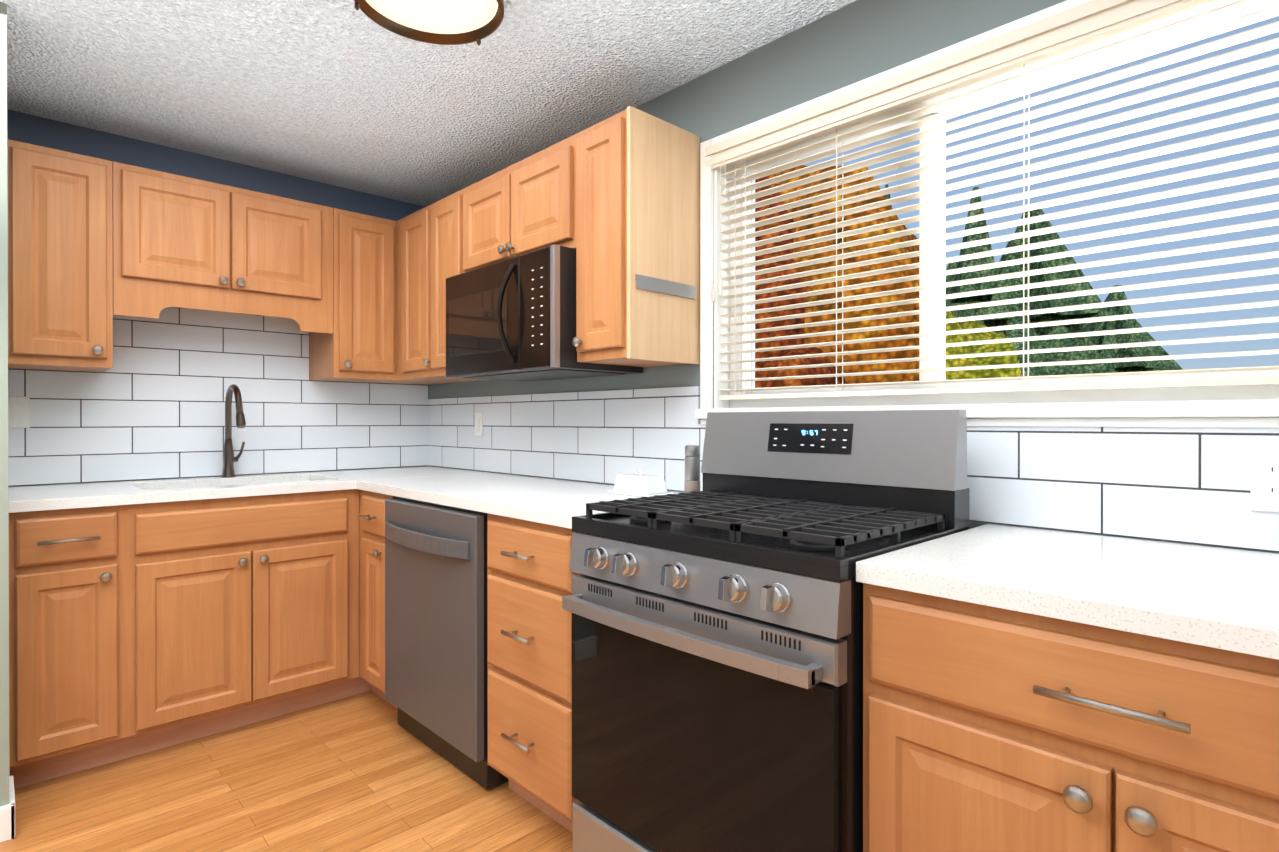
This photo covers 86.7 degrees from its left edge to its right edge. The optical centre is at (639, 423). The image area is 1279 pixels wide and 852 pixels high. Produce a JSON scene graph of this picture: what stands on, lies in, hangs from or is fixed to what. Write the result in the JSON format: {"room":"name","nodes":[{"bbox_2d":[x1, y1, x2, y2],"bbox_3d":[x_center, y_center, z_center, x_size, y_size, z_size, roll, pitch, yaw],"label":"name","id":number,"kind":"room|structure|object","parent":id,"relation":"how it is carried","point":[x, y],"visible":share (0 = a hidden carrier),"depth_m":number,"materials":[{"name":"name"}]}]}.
{"room":"kitchen","nodes":[
{"label":"kitchen","id":0,"kind":"room"},
{"bbox_2d":[0,2,9,806],"bbox_3d":[-2.086,-0.005,2.132,0.130,2.300,0.860,0,0,-44],"label":"wall","id":1,"kind":"structure","parent":0,"point":[4,653],"depth_m":1.86,"materials":[{"name":"grey paint"}]},
{"bbox_2d":[0,775,15,842],"bbox_3d":[-2.082,1.098,2.130,0.157,0.095,0.875,0,0,-44],"label":"baseboard","id":2,"kind":"structure","parent":1,"relation":"attached to","point":[7,822],"depth_m":1.86,"materials":[{"name":"white wood"}]},
{"bbox_2d":[7,109,428,486],"bbox_3d":[-2.703,-0.005,2.247,4.600,2.300,0.160,0,0,-44],"label":"wall","id":3,"kind":"structure","parent":0,"point":[43,132],"depth_m":2.89,"materials":[{"name":"blue paint"}]},
{"bbox_2d":[7,139,118,371],"bbox_3d":[-2.115,-0.575,2.462,0.284,0.748,0.336,0,0,-44],"label":"upper cabinet","id":4,"kind":"object","parent":3,"relation":"attached to","point":[95,245],"depth_m":2.35,"materials":[{"name":"brown wood"}]},
{"bbox_2d":[8,307,427,485],"bbox_3d":[-1.736,-0.144,3.061,1.663,0.748,0.007,0,0,-44],"label":"wall tiles","id":5,"kind":"structure","parent":3,"relation":"attached to","point":[150,404],"depth_m":2.91,"materials":[{"name":"white tile"}]},
{"bbox_2d":[8,396,29,427],"bbox_3d":[-2.303,-0.041,2.506,0.070,0.116,0.007,0,0,-44],"label":"rocker light switch","id":6,"kind":"object","parent":5,"relation":"attached to","point":[18,411],"visible":0.82,"depth_m":2.51,"materials":[{"name":"white plastic"}]},
{"bbox_2d":[119,163,338,317],"bbox_3d":[-1.733,-0.731,2.829,0.772,0.438,0.336,0,0,-44],"label":"upper cabinet","id":7,"kind":"object","parent":3,"relation":"attached to","point":[184,241],"depth_m":2.68,"materials":[{"name":"brown wood"}]},
{"bbox_2d":[303,209,394,383],"bbox_3d":[-1.350,-0.578,3.198,0.286,0.748,0.336,0,0,-44],"label":"upper cabinet","id":8,"kind":"object","parent":3,"relation":"attached to","point":[352,342],"depth_m":3.07,"materials":[{"name":"brown wood"}]},
{"bbox_2d":[0,691,572,851],"bbox_3d":[-0.567,1.183,0.032,4.600,0.060,6.400,0,0,-44],"label":"floor","id":9,"kind":"structure","parent":0,"point":[364,772],"depth_m":2.06,"materials":[{"name":"brown wood"}]},
{"bbox_2d":[9,504,144,788],"bbox_3d":[-2.000,0.707,2.372,0.317,0.876,0.622,0,0,-44],"label":"base cabinet","id":10,"kind":"object","parent":9,"relation":"on","point":[139,629],"depth_m":2.15,"materials":[{"name":"brown wood"}]},
{"bbox_2d":[8,471,359,512],"bbox_3d":[-1.746,0.355,2.612,1.020,0.242,0.628,0,0,-44],"label":"countertop","id":11,"kind":"structure","parent":10,"relation":"on","point":[98,494],"depth_m":2.46,"materials":[{"name":"stone"}]},
{"bbox_2d":[220,384,245,476],"bbox_3d":[-1.698,0.034,2.866,0.090,0.397,0.252,0,0,-44],"label":"faucet","id":12,"kind":"object","parent":11,"relation":"on","point":[229,459],"visible":1,"depth_m":2.91,"materials":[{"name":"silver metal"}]},
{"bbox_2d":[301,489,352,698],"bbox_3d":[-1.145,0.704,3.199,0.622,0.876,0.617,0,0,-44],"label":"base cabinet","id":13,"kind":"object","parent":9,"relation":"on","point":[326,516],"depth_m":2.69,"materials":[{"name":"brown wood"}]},
{"bbox_2d":[332,466,683,528],"bbox_3d":[-0.643,0.354,2.665,0.638,0.242,2.081,0,0,-44],"label":"countertop","id":14,"kind":"structure","parent":13,"relation":"on","point":[554,502],"depth_m":2.38,"materials":[{"name":"stone"}]},
{"bbox_2d":[607,469,673,496],"bbox_3d":[0.002,0.193,2.242,0.116,0.083,0.200,0,0,-44],"label":"butter dish","id":15,"kind":"object","parent":14,"relation":"on","point":[639,484],"visible":0.96,"depth_m":2.20,"materials":[{"name":"white ceramic"}]},
{"bbox_2d":[684,445,700,492],"bbox_3d":[0.163,0.151,2.089,0.050,0.167,0.050,0,0,-44],"label":"pepper mill","id":16,"kind":"object","parent":14,"relation":"on","point":[692,481],"visible":0.9,"depth_m":2.07,"materials":[{"name":"silver metal"}]},
{"bbox_2d":[353,489,397,709],"bbox_3d":[-0.826,0.705,2.869,0.622,0.876,0.301,0,0,-44],"label":"base cabinet","id":17,"kind":"object","parent":9,"relation":"on","point":[368,507],"depth_m":2.69,"materials":[{"name":"brown wood"}]},
{"bbox_2d":[385,496,507,788],"bbox_3d":[-0.529,0.710,2.482,0.646,0.868,0.656,0,0,-44],"label":"dishwasher","id":18,"kind":"object","parent":9,"relation":"on","point":[436,624],"visible":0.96,"depth_m":2.22,"materials":[{"name":"grey metal"}]},
{"bbox_2d":[487,513,576,832],"bbox_3d":[-0.085,0.708,2.099,0.622,0.876,0.492,0,0,-44],"label":"base cabinet","id":19,"kind":"object","parent":9,"relation":"on","point":[529,632],"depth_m":1.88,"materials":[{"name":"brown wood"}]},
{"bbox_2d":[562,410,973,851],"bbox_3d":[0.284,0.558,1.598,0.679,1.178,0.729,0,0,-44],"label":"range","id":20,"kind":"object","parent":9,"relation":"on","point":[717,663],"visible":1,"depth_m":1.42,"materials":[{"name":"silver metal"}]},
{"bbox_2d":[863,583,1278,851],"bbox_3d":[0.867,0.712,1.110,0.622,0.876,0.767,0,0,-44],"label":"base cabinet","id":21,"kind":"object","parent":9,"relation":"on","point":[986,728],"depth_m":0.96,"materials":[{"name":"brown wood"}]},
{"bbox_2d":[856,524,1278,659],"bbox_3d":[0.872,0.256,1.100,0.627,0.034,0.788,0,0,-44],"label":"countertop","id":22,"kind":"structure","parent":21,"relation":"on","point":[1220,598],"depth_m":1.05,"materials":[{"name":"stone"}]},
{"bbox_2d":[0,0,855,206],"bbox_3d":[-0.567,-1.187,0.024,4.600,0.080,6.400,0,0,-44],"label":"ceiling","id":23,"kind":"structure","parent":0,"point":[344,94],"depth_m":2.25,"materials":[{"name":"white paint"}]},
{"bbox_2d":[354,0,503,45],"bbox_3d":[-0.534,-1.100,1.721,0.374,0.105,0.374,0,0,-44],"label":"ceiling lamp","id":24,"kind":"object","parent":23,"relation":"attached to","point":[449,22],"visible":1,"depth_m":1.80,"materials":[{"name":"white glass"}]},
{"bbox_2d":[429,0,1278,553],"bbox_3d":[1.073,-0.002,1.468,0.160,2.300,6.200,0,0,-44],"label":"wall","id":25,"kind":"structure","parent":0,"point":[853,42],"depth_m":1.98,"materials":[{"name":"grey paint"}]},
{"bbox_2d":[395,209,459,383],"bbox_3d":[-0.881,-0.577,3.133,0.336,0.748,0.268,0,0,-44],"label":"upper cabinet","id":26,"kind":"object","parent":25,"relation":"attached to","point":[409,229],"depth_m":3.07,"materials":[{"name":"brown wood"}]},
{"bbox_2d":[423,191,490,381],"bbox_3d":[-0.694,-0.577,2.938,0.336,0.748,0.272,0,0,-44],"label":"upper cabinet","id":27,"kind":"object","parent":25,"relation":"attached to","point":[440,218],"depth_m":2.87,"materials":[{"name":"brown wood"}]},
{"bbox_2d":[459,137,570,273],"bbox_3d":[-0.348,-0.764,2.579,0.336,0.371,0.720,0,0,-44],"label":"upper cabinet","id":28,"kind":"object","parent":25,"relation":"attached to","point":[524,207],"depth_m":2.43,"materials":[{"name":"brown wood"}]},
{"bbox_2d":[446,244,642,380],"bbox_3d":[-0.397,-0.375,2.533,0.454,0.395,0.711,0,0,-44],"label":"microwave","id":29,"kind":"object","parent":28,"relation":"attached to","point":[513,319],"visible":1,"depth_m":2.32,"materials":[{"name":"black metal"}]},
{"bbox_2d":[571,106,699,366],"bbox_3d":[-0.009,-0.574,2.227,0.336,0.748,0.256,0,0,-44],"label":"upper cabinet","id":30,"kind":"object","parent":25,"relation":"attached to","point":[635,173],"depth_m":2.12,"materials":[{"name":"brown wood"}]},
{"bbox_2d":[428,386,1278,551],"bbox_3d":[0.356,0.056,2.092,0.007,0.356,4.293,0,0,-44],"label":"wall tiles","id":31,"kind":"structure","parent":25,"relation":"attached to","point":[1192,485],"depth_m":1.55,"materials":[{"name":"white tile"}]},
{"bbox_2d":[475,412,482,436],"bbox_3d":[-0.775,0.006,3.256,0.007,0.116,0.070,0,0,-44],"label":"electrical outlet","id":32,"kind":"object","parent":31,"relation":"attached to","point":[478,424],"visible":1,"depth_m":3.25,"materials":[{"name":"white plastic"}]},
{"bbox_2d":[1250,446,1278,512],"bbox_3d":[1.167,0.104,1.239,0.009,0.120,0.072,0,0,-44],"label":"outlet","id":33,"kind":"object","parent":31,"relation":"attached to","point":[1264,479],"visible":1,"depth_m":1.25,"materials":[{"name":"white plastic"}]},
{"bbox_2d":[695,0,1278,427],"bbox_3d":[1.065,-0.457,1.438,0.170,0.930,2.370,0,0,-44],"label":"window","id":34,"kind":"structure","parent":25,"relation":"in","point":[1253,406],"depth_m":1.76,"materials":[{"name":"white wood"}]},
{"bbox_2d":[705,0,1278,399],"bbox_3d":[1.045,-0.485,1.400,0.092,0.824,2.323,0,0,-44],"label":"window blinds","id":35,"kind":"object","parent":34,"relation":"attached to","point":[1028,53],"visible":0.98,"depth_m":1.58,"materials":[{"name":"beige plastic"}]},
{"bbox_3d":[21.054,2.536,45.848,89.500,0.100,110.000,0,0,-44],"label":"ground","id":36,"kind":"structure","parent":0,"visible":0},
{"bbox_2d":[755,165,1182,387],"bbox_3d":[17.521,-0.927,39.384,69.103,12.242,41.753,0,0,-44],"label":"trees","id":37,"kind":"object","parent":36,"relation":"on","point":[1140,366],"visible":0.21,"depth_m":8.41,"materials":[{"name":"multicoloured plant"}]}
]}

